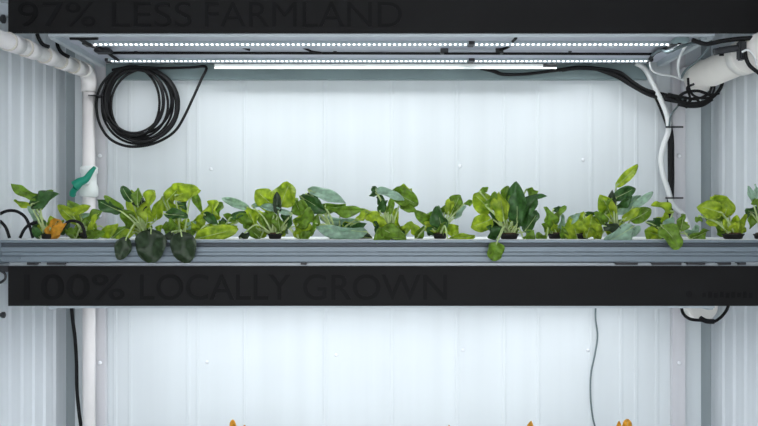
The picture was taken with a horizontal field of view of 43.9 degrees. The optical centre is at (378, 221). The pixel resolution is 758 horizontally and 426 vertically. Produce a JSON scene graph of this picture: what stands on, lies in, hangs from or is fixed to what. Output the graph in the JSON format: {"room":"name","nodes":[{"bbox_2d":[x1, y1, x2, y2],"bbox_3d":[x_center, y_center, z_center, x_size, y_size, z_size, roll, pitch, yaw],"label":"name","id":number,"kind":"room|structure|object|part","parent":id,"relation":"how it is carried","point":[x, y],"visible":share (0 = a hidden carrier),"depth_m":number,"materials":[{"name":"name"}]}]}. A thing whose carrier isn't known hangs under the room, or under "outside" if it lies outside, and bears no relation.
{"room":"indoor vertical farm","nodes":[
{"label":"indoor vertical farm","id":0,"kind":"room"},
{"bbox_2d":[0,0,65,425],"bbox_3d":[-1.217,0.125,1.365,0.036,2.450,4.530,0,0,0],"label":"wall","id":1,"kind":"structure","parent":0,"point":[32,92],"depth_m":3.25,"materials":[{"name":"white metal"}]},
{"bbox_2d":[0,14,5,23],"bbox_3d":[-1.183,-0.637,2.950,0.021,0.027,0.028,0,0,0],"label":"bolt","id":2,"kind":"object","parent":1,"relation":"attached to","point":[2,17],"visible":1,"depth_m":2.94,"materials":[{"name":"grey plastic"}]},
{"bbox_2d":[0,312,5,317],"bbox_3d":[-1.183,0.292,2.950,0.021,0.020,0.020,0,0,0],"label":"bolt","id":3,"kind":"object","parent":1,"relation":"attached to","point":[2,314],"visible":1,"depth_m":2.94,"materials":[{"name":"grey plastic"}]},
{"bbox_2d":[75,46,700,425],"bbox_3d":[0.034,0.125,3.598,2.388,2.450,0.034,0,0,0],"label":"wall","id":4,"kind":"structure","parent":0,"point":[569,141],"depth_m":3.58,"materials":[{"name":"silver metal"}]},
{"bbox_2d":[66,48,74,425],"bbox_3d":[-1.192,0.125,3.635,0.086,2.450,0.030,0,0,0],"label":"trim","id":5,"kind":"structure","parent":4,"relation":"attached to","point":[70,78],"depth_m":3.62,"materials":[{"name":"grey metal"}]},
{"bbox_2d":[665,126,682,127],"bbox_3d":[1.093,-0.356,3.528,0.064,0.017,0.106,0,0,0],"label":"cable tie","id":6,"kind":"object","parent":4,"relation":"attached to","point":[665,126],"visible":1,"depth_m":3.48,"materials":[{"name":"grey plastic"}]},
{"bbox_2d":[635,63,691,229],"bbox_3d":[1.050,-0.278,3.465,0.195,0.644,0.101,0,0,0],"label":"conduit","id":7,"kind":"object","parent":6,"relation":"attached to","point":[642,66],"visible":0.91,"depth_m":3.49,"materials":[{"name":"white plastic"}]},
{"bbox_2d":[655,99,673,217],"bbox_3d":[1.070,-0.228,3.540,0.085,0.533,0.024,0,0,0],"label":"cable","id":8,"kind":"object","parent":6,"relation":"attached to","point":[671,138],"visible":0.52,"depth_m":3.53,"materials":[{"name":"black rubber"}]},
{"bbox_2d":[668,99,683,125],"bbox_3d":[1.104,-0.407,3.490,0.062,0.117,0.007,0,0,0],"label":"cable","id":9,"kind":"object","parent":6,"relation":"attached to","point":[672,112],"visible":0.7,"depth_m":3.49,"materials":[{"name":"grey plastic"}]},
{"bbox_2d":[665,197,682,198],"bbox_3d":[1.093,-0.090,3.528,0.064,0.009,0.106,0,0,0],"label":"cable tie","id":10,"kind":"object","parent":4,"relation":"attached to","point":[665,197],"visible":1,"depth_m":3.48,"materials":[{"name":"grey plastic"}]},
{"bbox_2d":[701,41,710,425],"bbox_3d":[1.264,0.125,3.635,0.091,2.450,0.030,0,0,0],"label":"trim","id":11,"kind":"structure","parent":4,"relation":"attached to","point":[706,110],"depth_m":3.62,"materials":[{"name":"grey metal"}]},
{"bbox_2d":[711,34,757,425],"bbox_3d":[1.291,0.125,1.365,0.036,2.450,4.530,0,0,0],"label":"wall","id":12,"kind":"structure","parent":0,"point":[734,112],"depth_m":3.37,"materials":[{"name":"white metal"}]},
{"bbox_3d":[0.037,1.375,1.400,2.584,0.050,4.600,0,0,0],"label":"floor","id":13,"kind":"structure","parent":0,"visible":0},
{"bbox_2d":[0,30,97,425],"bbox_3d":[-1.069,0.374,2.942,0.107,1.952,1.185,0,0,-2],"label":"pipe","id":14,"kind":"object","parent":13,"relation":"on","point":[87,186],"visible":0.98,"depth_m":3.48,"materials":[{"name":"white plastic"}]},
{"bbox_3d":[-1.077,-0.161,3.430,0.090,0.088,0.040,0,0,0],"label":"lever","id":15,"kind":"part","parent":14,"relation":"part of","materials":[{"name":"teal plastic"}]},
{"bbox_2d":[0,3,714,425],"bbox_3d":[0.037,0.200,3.254,2.482,2.300,0.658,0,0,0],"label":"shelf rack","id":16,"kind":"object","parent":13,"relation":"on","point":[102,68],"visible":0.38,"depth_m":3.39,"materials":[{"name":"silver metal"}]},
{"bbox_2d":[70,308,81,425],"bbox_3d":[-1.132,0.666,3.520,0.056,0.750,0.013,0,0,0],"label":"cable","id":17,"kind":"object","parent":16,"relation":"hanging from","point":[71,309],"visible":0.94,"depth_m":3.51,"materials":[{"name":"black rubber"}]},
{"bbox_2d":[69,37,118,60],"bbox_3d":[-0.935,-0.580,3.172,0.089,0.018,0.396,0,0,0],"label":"cable","id":18,"kind":"object","parent":16,"relation":"attached to","point":[99,50],"visible":0.91,"depth_m":3.10,"materials":[{"name":"grey plastic"}]},
{"bbox_3d":[-1.055,0.200,3.568,0.042,2.300,0.030,0,0,0],"label":"post","id":19,"kind":"part","parent":16,"relation":"part of","materials":[{"name":"white metal"}]},
{"bbox_2d":[82,41,470,46],"bbox_3d":[-0.332,-0.585,3.090,1.273,0.011,0.052,0,0,0],"label":"light bar","id":20,"kind":"object","parent":16,"relation":"attached to","point":[96,43],"visible":0.96,"depth_m":3.06,"materials":[{"name":"grey plastic"}]},
{"bbox_2d":[105,58,471,63],"bbox_3d":[-0.327,-0.585,3.410,1.323,0.011,0.052,0,0,0],"label":"light bar","id":21,"kind":"object","parent":16,"relation":"attached to","point":[108,60],"visible":1,"depth_m":3.39,"materials":[{"name":"grey plastic"}]},
{"bbox_2d":[305,48,321,53],"bbox_3d":[-0.237,-0.586,3.200,0.086,0.030,0.008,0,0,0],"label":"cable tail","id":22,"kind":"object","parent":16,"relation":"attached to","point":[309,50],"visible":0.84,"depth_m":3.20,"materials":[{"name":"black rubber"}]},
{"bbox_2d":[0,237,757,264],"bbox_3d":[0.010,0.093,3.163,2.360,0.079,0.573,0,0,0],"label":"tray","id":23,"kind":"object","parent":16,"relation":"on","point":[62,250],"visible":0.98,"depth_m":2.89,"materials":[{"name":"metal"}]},
{"bbox_2d":[0,220,10,237],"bbox_3d":[-1.195,0.016,2.980,0.056,0.072,0.010,0,0,0],"label":"tube","id":24,"kind":"object","parent":23,"relation":"on","point":[2,223],"visible":1,"depth_m":2.98,"materials":[{"name":"black rubber"}]},
{"bbox_2d":[0,209,34,237],"bbox_3d":[-1.171,0.005,2.980,0.158,0.093,0.010,0,0,0],"label":"tube","id":25,"kind":"object","parent":23,"relation":"on","point":[23,215],"visible":1,"depth_m":2.98,"materials":[{"name":"black rubber"}]},
{"bbox_2d":[19,221,37,238],"bbox_3d":[-1.113,0.024,2.980,0.060,0.058,0.010,0,0,0],"label":"tube","id":26,"kind":"object","parent":23,"relation":"on","point":[34,222],"visible":1,"depth_m":2.98,"materials":[{"name":"black rubber"}]},
{"bbox_2d":[11,184,69,238],"bbox_3d":[-1.075,-0.033,2.992,0.177,0.176,0.153,0,0,0],"label":"leafy plant","id":27,"kind":"object","parent":23,"relation":"on","point":[52,229],"visible":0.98,"depth_m":2.97,"materials":[{"name":"green plant"}]},
{"bbox_2d":[41,233,50,238],"bbox_3d":[-1.056,0.044,3.000,0.048,0.022,0.047,0,0,0],"label":"pot","id":28,"kind":"object","parent":27,"relation":"on","point":[43,235],"depth_m":2.98,"materials":[{"name":"black plastic"}]},
{"bbox_2d":[62,219,87,237],"bbox_3d":[-0.967,0.022,2.980,0.085,0.061,0.010,0,0,0],"label":"tube","id":29,"kind":"object","parent":23,"relation":"on","point":[80,223],"visible":1,"depth_m":2.98,"materials":[{"name":"black rubber"}]},
{"bbox_2d":[57,200,126,238],"bbox_3d":[-0.939,-0.006,3.061,0.212,0.134,0.122,0,0,12],"label":"leafy plant","id":30,"kind":"object","parent":23,"relation":"on","point":[73,210],"visible":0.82,"depth_m":3.05,"materials":[{"name":"green plant"}]},
{"bbox_2d":[97,186,166,262],"bbox_3d":[-0.750,0.005,2.929,0.186,0.243,0.279,0,0,-36],"label":"leafy plant","id":31,"kind":"object","parent":23,"relation":"on","point":[150,244],"visible":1,"depth_m":2.97,"materials":[{"name":"green plant"}]},
{"bbox_2d":[160,183,205,262],"bbox_3d":[-0.629,0.000,2.953,0.154,0.251,0.239,0,0,0],"label":"leafy plant","id":32,"kind":"object","parent":23,"relation":"on","point":[180,233],"visible":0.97,"depth_m":2.98,"materials":[{"name":"green plant"}]},
{"bbox_2d":[195,197,250,238],"bbox_3d":[-0.509,-0.007,3.025,0.169,0.152,0.219,0,0,0],"label":"leafy plant","id":33,"kind":"object","parent":23,"relation":"on","point":[223,229],"visible":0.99,"depth_m":3.01,"materials":[{"name":"green plant"}]},
{"bbox_2d":[236,181,314,238],"bbox_3d":[-0.323,-0.033,3.008,0.263,0.191,0.120,0,0,13],"label":"leafy plant","id":34,"kind":"object","parent":23,"relation":"on","point":[271,202],"visible":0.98,"depth_m":2.99,"materials":[{"name":"green plant"}]},
{"bbox_2d":[268,232,281,238],"bbox_3d":[-0.332,0.044,3.000,0.048,0.022,0.047,0,0,0],"label":"pot","id":35,"kind":"object","parent":34,"relation":"on","point":[272,235],"depth_m":2.98,"materials":[{"name":"black plastic"}]},
{"bbox_2d":[298,186,372,238],"bbox_3d":[-0.135,-0.021,3.014,0.229,0.187,0.166,0,0,22],"label":"leafy plant","id":36,"kind":"object","parent":23,"relation":"on","point":[333,228],"visible":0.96,"depth_m":3.00,"materials":[{"name":"green plant"}]},
{"bbox_3d":[0.016,0.057,3.180,2.336,0.005,0.535,0,0,0],"label":"lid","id":37,"kind":"part","parent":23,"relation":"part of","materials":[{"name":"white plastic"}]},
{"bbox_2d":[365,183,418,243],"bbox_3d":[0.043,-0.024,2.956,0.153,0.194,0.143,0,0,-16],"label":"leafy plant","id":38,"kind":"object","parent":23,"relation":"on","point":[387,227],"visible":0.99,"depth_m":2.93,"materials":[{"name":"green plant"}]},
{"bbox_2d":[411,194,474,238],"bbox_3d":[0.218,-0.008,3.029,0.230,0.162,0.146,0,0,36],"label":"leafy plant","id":39,"kind":"object","parent":23,"relation":"on","point":[435,223],"visible":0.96,"depth_m":3.02,"materials":[{"name":"green plant"}]},
{"bbox_2d":[433,232,445,238],"bbox_3d":[0.197,0.044,3.030,0.048,0.022,0.047,0,0,0],"label":"pot","id":40,"kind":"object","parent":39,"relation":"on","point":[437,235],"depth_m":3.01,"materials":[{"name":"black plastic"}]},
{"bbox_2d":[471,181,546,260],"bbox_3d":[0.406,-0.003,2.938,0.236,0.246,0.174,0,0,-25],"label":"leafy plant","id":41,"kind":"object","parent":23,"relation":"on","point":[512,205],"visible":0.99,"depth_m":2.92,"materials":[{"name":"green plant"}]},
{"bbox_2d":[501,233,518,238],"bbox_3d":[0.408,0.044,2.950,0.062,0.022,0.062,0,0,0],"label":"pot","id":42,"kind":"object","parent":41,"relation":"on","point":[503,235],"depth_m":2.93,"materials":[{"name":"black plastic"}]},
{"bbox_2d":[535,205,566,238],"bbox_3d":[0.558,0.007,3.033,0.081,0.122,0.130,0,0,40],"label":"leafy plant","id":43,"kind":"object","parent":23,"relation":"on","point":[551,229],"visible":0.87,"depth_m":3.01,"materials":[{"name":"green plant"}]},
{"bbox_2d":[548,232,560,238],"bbox_3d":[0.567,0.044,3.030,0.048,0.022,0.047,0,0,0],"label":"pot","id":44,"kind":"object","parent":43,"relation":"on","point":[552,235],"depth_m":3.01,"materials":[{"name":"black plastic"}]},
{"bbox_2d":[560,211,602,238],"bbox_3d":[0.650,0.015,2.990,0.122,0.101,0.126,0,0,34],"label":"leafy plant","id":45,"kind":"object","parent":23,"relation":"on","point":[576,226],"visible":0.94,"depth_m":2.98,"materials":[{"name":"green plant"}]},
{"bbox_2d":[577,233,587,238],"bbox_3d":[0.648,0.044,3.000,0.048,0.022,0.047,0,0,0],"label":"pot","id":46,"kind":"object","parent":45,"relation":"on","point":[579,235],"depth_m":2.98,"materials":[{"name":"black plastic"}]},
{"bbox_2d":[589,164,652,239],"bbox_3d":[0.765,-0.057,2.968,0.190,0.259,0.144,0,0,-40],"label":"leafy plant","id":47,"kind":"object","parent":23,"relation":"on","point":[630,206],"visible":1,"depth_m":2.98,"materials":[{"name":"green plant"}]},
{"bbox_2d":[644,201,708,249],"bbox_3d":[0.926,0.009,2.962,0.154,0.152,0.249,0,0,44],"label":"leafy plant","id":48,"kind":"object","parent":23,"relation":"on","point":[667,230],"visible":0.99,"depth_m":2.97,"materials":[{"name":"green plant"}]},
{"bbox_2d":[695,195,746,238],"bbox_3d":[1.093,-0.016,2.967,0.197,0.142,0.090,0,0,-28],"label":"leafy plant","id":49,"kind":"object","parent":23,"relation":"on","point":[716,210],"visible":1,"depth_m":2.95,"materials":[{"name":"green plant"}]},
{"bbox_2d":[721,232,744,238],"bbox_3d":[1.119,0.044,2.970,0.070,0.022,0.069,0,0,0],"label":"pot","id":50,"kind":"object","parent":49,"relation":"on","point":[726,235],"depth_m":2.95,"materials":[{"name":"black plastic"}]},
{"bbox_2d":[745,184,757,238],"bbox_3d":[1.199,-0.033,2.974,0.072,0.177,0.110,0,0,0],"label":"leafy plant","id":51,"kind":"object","parent":23,"relation":"on","point":[752,213],"visible":1,"depth_m":2.98,"materials":[{"name":"green plant"}]},
{"bbox_2d":[112,51,651,54],"bbox_3d":[-0.009,-0.589,3.250,1.926,0.025,0.012,0,0,0],"label":"cable","id":52,"kind":"object","parent":16,"relation":"attached to","point":[134,52],"visible":0.76,"depth_m":3.25,"materials":[{"name":"black rubber"}]},
{"bbox_2d":[8,0,757,33],"bbox_3d":[0.043,-0.654,2.921,2.385,0.136,0.018,0,0,0],"label":"sign board","id":53,"kind":"object","parent":16,"relation":"attached to","point":[24,16],"visible":1,"depth_m":2.91,"materials":[{"name":"metal"}]},
{"bbox_2d":[8,263,757,305],"bbox_3d":[0.043,0.194,2.921,2.385,0.133,0.018,0,0,0],"label":"sign board","id":54,"kind":"object","parent":16,"relation":"attached to","point":[70,284],"visible":1,"depth_m":2.91,"materials":[{"name":"metal"}]},
{"bbox_2d":[0,266,7,283],"bbox_3d":[-1.175,0.165,2.938,0.055,0.056,0.024,0,0,0],"label":"clamp","id":55,"kind":"object","parent":54,"relation":"attached to","point":[3,269],"visible":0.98,"depth_m":2.93,"materials":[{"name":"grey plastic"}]},
{"bbox_2d":[214,64,556,68],"bbox_3d":[0.024,-0.571,3.458,1.255,0.018,0.020,0,0,0],"label":"light bar","id":56,"kind":"object","parent":16,"relation":"attached to","point":[216,66],"visible":1,"depth_m":3.45,"materials":[{"name":"white plastic"}]},
{"bbox_2d":[440,37,516,54],"bbox_3d":[0.326,-0.581,3.105,0.233,0.027,0.210,0,0,0],"label":"cable","id":57,"kind":"object","parent":16,"relation":"attached to","point":[445,51],"visible":0.91,"depth_m":3.19,"materials":[{"name":"grey plastic"}]},
{"bbox_2d":[470,58,652,63],"bbox_3d":[0.660,-0.585,3.410,0.655,0.011,0.052,0,0,0],"label":"light bar","id":58,"kind":"object","parent":16,"relation":"attached to","point":[474,60],"visible":0.97,"depth_m":3.39,"materials":[{"name":"grey plastic"}]},
{"bbox_2d":[649,62,683,80],"bbox_3d":[1.040,-0.545,3.400,0.128,0.070,0.008,0,0,0],"label":"cable","id":59,"kind":"object","parent":58,"relation":"hanging from","point":[650,64],"visible":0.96,"depth_m":3.40,"materials":[{"name":"white plastic"}]},
{"bbox_2d":[471,41,682,46],"bbox_3d":[0.651,-0.585,3.090,0.701,0.011,0.052,0,0,0],"label":"light bar","id":60,"kind":"object","parent":16,"relation":"attached to","point":[473,43],"visible":0.84,"depth_m":3.06,"materials":[{"name":"grey plastic"}]},
{"bbox_2d":[480,65,681,98],"bbox_3d":[0.756,-0.518,3.500,0.760,0.129,0.012,0,0,0],"label":"cable","id":61,"kind":"object","parent":16,"relation":"hanging from","point":[627,77],"visible":0.91,"depth_m":3.49,"materials":[{"name":"black rubber"}]},
{"bbox_2d":[487,71,684,100],"bbox_3d":[0.762,-0.515,3.512,0.759,0.127,0.010,0,0,0],"label":"cable","id":62,"kind":"object","parent":16,"relation":"hanging from","point":[487,71],"visible":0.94,"depth_m":3.51,"materials":[{"name":"black rubber"}]},
{"bbox_2d":[589,308,597,425],"bbox_3d":[0.815,0.655,3.560,0.036,0.720,0.006,0,0,0],"label":"cable","id":63,"kind":"object","parent":16,"relation":"hanging from","point":[595,308],"visible":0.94,"depth_m":3.56,"materials":[{"name":"grey rubber"}]},
{"bbox_2d":[558,68,656,97],"bbox_3d":[0.905,-0.508,3.500,0.474,0.135,0.010,0,0,0],"label":"cable","id":64,"kind":"object","parent":16,"relation":"hanging from","point":[600,70],"visible":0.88,"depth_m":3.50,"materials":[{"name":"black rubber"}]},
{"bbox_2d":[598,71,677,103],"bbox_3d":[0.980,-0.505,3.512,0.324,0.134,0.010,0,0,0],"label":"cable","id":65,"kind":"object","parent":16,"relation":"hanging from","point":[598,71],"visible":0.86,"depth_m":3.51,"materials":[{"name":"black plastic"}]},
{"bbox_2d":[648,37,689,60],"bbox_3d":[0.956,-0.578,3.171,0.048,0.027,0.421,0,0,0],"label":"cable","id":66,"kind":"object","parent":16,"relation":"attached to","point":[675,41],"visible":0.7,"depth_m":2.98,"materials":[{"name":"grey plastic"}]},
{"bbox_2d":[651,39,700,55],"bbox_3d":[0.977,-0.574,3.111,0.066,0.036,0.284,0,0,-25],"label":"cable","id":67,"kind":"object","parent":16,"relation":"attached to","point":[689,43],"visible":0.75,"depth_m":3.07,"materials":[{"name":"grey plastic"}]},
{"bbox_3d":[1.134,0.200,3.568,0.049,2.300,0.030,0,0,0],"label":"post","id":68,"kind":"part","parent":16,"relation":"part of","materials":[{"name":"white metal"}]},
{"bbox_2d":[677,37,699,78],"bbox_3d":[1.025,-0.549,3.151,0.039,0.097,0.306,0,0,6],"label":"cable","id":69,"kind":"object","parent":16,"relation":"hanging from","point":[683,48],"visible":0.83,"depth_m":3.17,"materials":[{"name":"white plastic"}]},
{"bbox_2d":[681,40,711,78],"bbox_3d":[1.065,-0.549,3.150,0.017,0.095,0.304,0,0,0],"label":"cable","id":70,"kind":"object","parent":16,"relation":"hanging from","point":[708,47],"visible":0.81,"depth_m":3.16,"materials":[{"name":"grey plastic"}]},
{"bbox_2d":[680,306,717,318],"bbox_3d":[1.188,0.310,3.496,0.116,0.116,0.112,0,0,0],"label":"pipe fitting","id":71,"kind":"object","parent":16,"relation":"attached to","point":[696,313],"visible":0.27,"depth_m":3.44,"materials":[{"name":"white plastic"}]},
{"bbox_2d":[680,306,729,322],"bbox_3d":[1.144,0.321,3.300,0.179,0.071,0.010,0,0,0],"label":"cable","id":72,"kind":"object","parent":16,"relation":"hanging from","point":[722,315],"visible":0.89,"depth_m":3.30,"materials":[{"name":"black rubber"}]},
{"bbox_2d":[699,316,714,323],"bbox_3d":[1.150,0.344,3.300,0.054,0.028,0.018,0,0,0],"label":"cable","id":73,"kind":"object","parent":72,"relation":"attached to","point":[704,320],"visible":1,"depth_m":3.29,"materials":[{"name":"black rubber"}]},
{"bbox_2d":[680,33,757,96],"bbox_3d":[1.188,-0.532,2.925,0.116,0.124,1.250,0,0,0],"label":"pipe","id":74,"kind":"object","parent":16,"relation":"attached to","point":[714,70],"visible":0.72,"depth_m":3.19,"materials":[{"name":"white plastic"}]},
{"bbox_2d":[664,86,715,101],"bbox_3d":[1.110,-0.463,3.360,0.185,0.091,0.008,0,0,0],"label":"cable","id":75,"kind":"object","parent":74,"relation":"hanging from","point":[714,87],"visible":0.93,"depth_m":3.36,"materials":[{"name":"black rubber"}]},
{"bbox_2d":[677,98,712,107],"bbox_3d":[1.131,-0.426,3.360,0.127,0.038,0.015,0,0,0],"label":"cable","id":76,"kind":"object","parent":75,"relation":"hanging from","point":[711,99],"visible":1,"depth_m":3.35,"materials":[{"name":"black rubber"}]},
{"bbox_2d":[685,83,694,107],"bbox_3d":[1.111,-0.451,3.360,0.034,0.091,0.008,0,0,0],"label":"cable","id":77,"kind":"object","parent":74,"relation":"hanging from","point":[692,84],"visible":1,"depth_m":3.36,"materials":[{"name":"black rubber"}]},
{"bbox_2d":[668,86,712,99],"bbox_3d":[1.121,-0.486,3.360,0.177,0.103,0.010,0,0,0],"label":"cable","id":78,"kind":"object","parent":74,"relation":"hanging from","point":[711,87],"visible":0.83,"depth_m":3.36,"materials":[{"name":"black rubber"}]},
{"bbox_2d":[663,83,723,103],"bbox_3d":[1.125,-0.484,3.360,0.217,0.133,0.012,0,0,0],"label":"cable","id":79,"kind":"object","parent":74,"relation":"hanging from","point":[719,89],"visible":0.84,"depth_m":3.35,"materials":[{"name":"black rubber"}]},
{"bbox_2d":[675,89,719,99],"bbox_3d":[1.137,-0.453,3.360,0.159,0.041,0.011,0,0,0],"label":"cable","id":80,"kind":"object","parent":74,"relation":"hanging from","point":[693,90],"visible":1,"depth_m":3.36,"materials":[{"name":"black rubber"}]},
{"bbox_2d":[687,78,709,98],"bbox_3d":[1.142,-0.476,3.360,0.083,0.077,0.009,0,0,0],"label":"cable","id":81,"kind":"object","parent":74,"relation":"hanging from","point":[688,82],"visible":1,"depth_m":3.36,"materials":[{"name":"black rubber"}]},
{"bbox_2d":[691,36,752,60],"bbox_3d":[1.056,-0.538,2.907,0.187,0.072,0.046,0,0,0],"label":"cable","id":82,"kind":"object","parent":74,"relation":"attached to","point":[740,46],"visible":1,"depth_m":2.89,"materials":[{"name":"grey plastic"}]},
{"bbox_2d":[713,45,738,54],"bbox_3d":[1.068,-0.530,2.895,0.078,0.033,0.021,0,0,0],"label":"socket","id":83,"kind":"object","parent":82,"relation":"attached to","point":[733,48],"depth_m":2.89,"materials":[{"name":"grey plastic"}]},
{"bbox_2d":[741,49,757,65],"bbox_3d":[1.132,-0.502,2.870,0.050,0.053,0.007,0,0,0],"label":"cable","id":84,"kind":"object","parent":74,"relation":"attached to","point":[748,50],"visible":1,"depth_m":2.87,"materials":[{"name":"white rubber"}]},
{"bbox_2d":[743,51,757,74],"bbox_3d":[1.143,-0.488,2.880,0.056,0.079,0.011,0,0,0],"label":"cable","id":85,"kind":"object","parent":74,"relation":"hanging from","point":[745,55],"visible":1,"depth_m":2.88,"materials":[{"name":"black plastic"}]},
{"bbox_3d":[0.010,0.945,3.163,2.360,0.079,0.573,0,0,0],"label":"tray","id":86,"kind":"object","parent":16,"relation":"on","visible":0},
{"bbox_2d":[229,419,245,425],"bbox_3d":[-0.465,0.773,3.040,0.224,0.269,0.105,0,0,0],"label":"leafy plant","id":87,"kind":"object","parent":86,"relation":"on","point":[232,423],"visible":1,"depth_m":3.04,"materials":[{"name":"orange plant"}]},
{"bbox_2d":[616,419,631,425],"bbox_3d":[0.743,0.774,3.027,0.159,0.266,0.095,0,0,0],"label":"leafy plant","id":88,"kind":"object","parent":86,"relation":"on","point":[626,422],"visible":1,"depth_m":3.06,"materials":[{"name":"orange plant"}]},
{"bbox_3d":[-1.047,-0.468,3.508,0.056,0.003,0.075,0,0,0],"label":"hook","id":89,"kind":"object","parent":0,"visible":0},
{"bbox_2d":[95,65,207,147],"bbox_3d":[-0.844,-0.430,3.501,0.418,0.311,0.053,0,0,0],"label":"coiled cable","id":90,"kind":"object","parent":89,"relation":"hanging from","point":[139,139],"visible":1,"depth_m":3.48,"materials":[{"name":"black rubber"}]}
]}

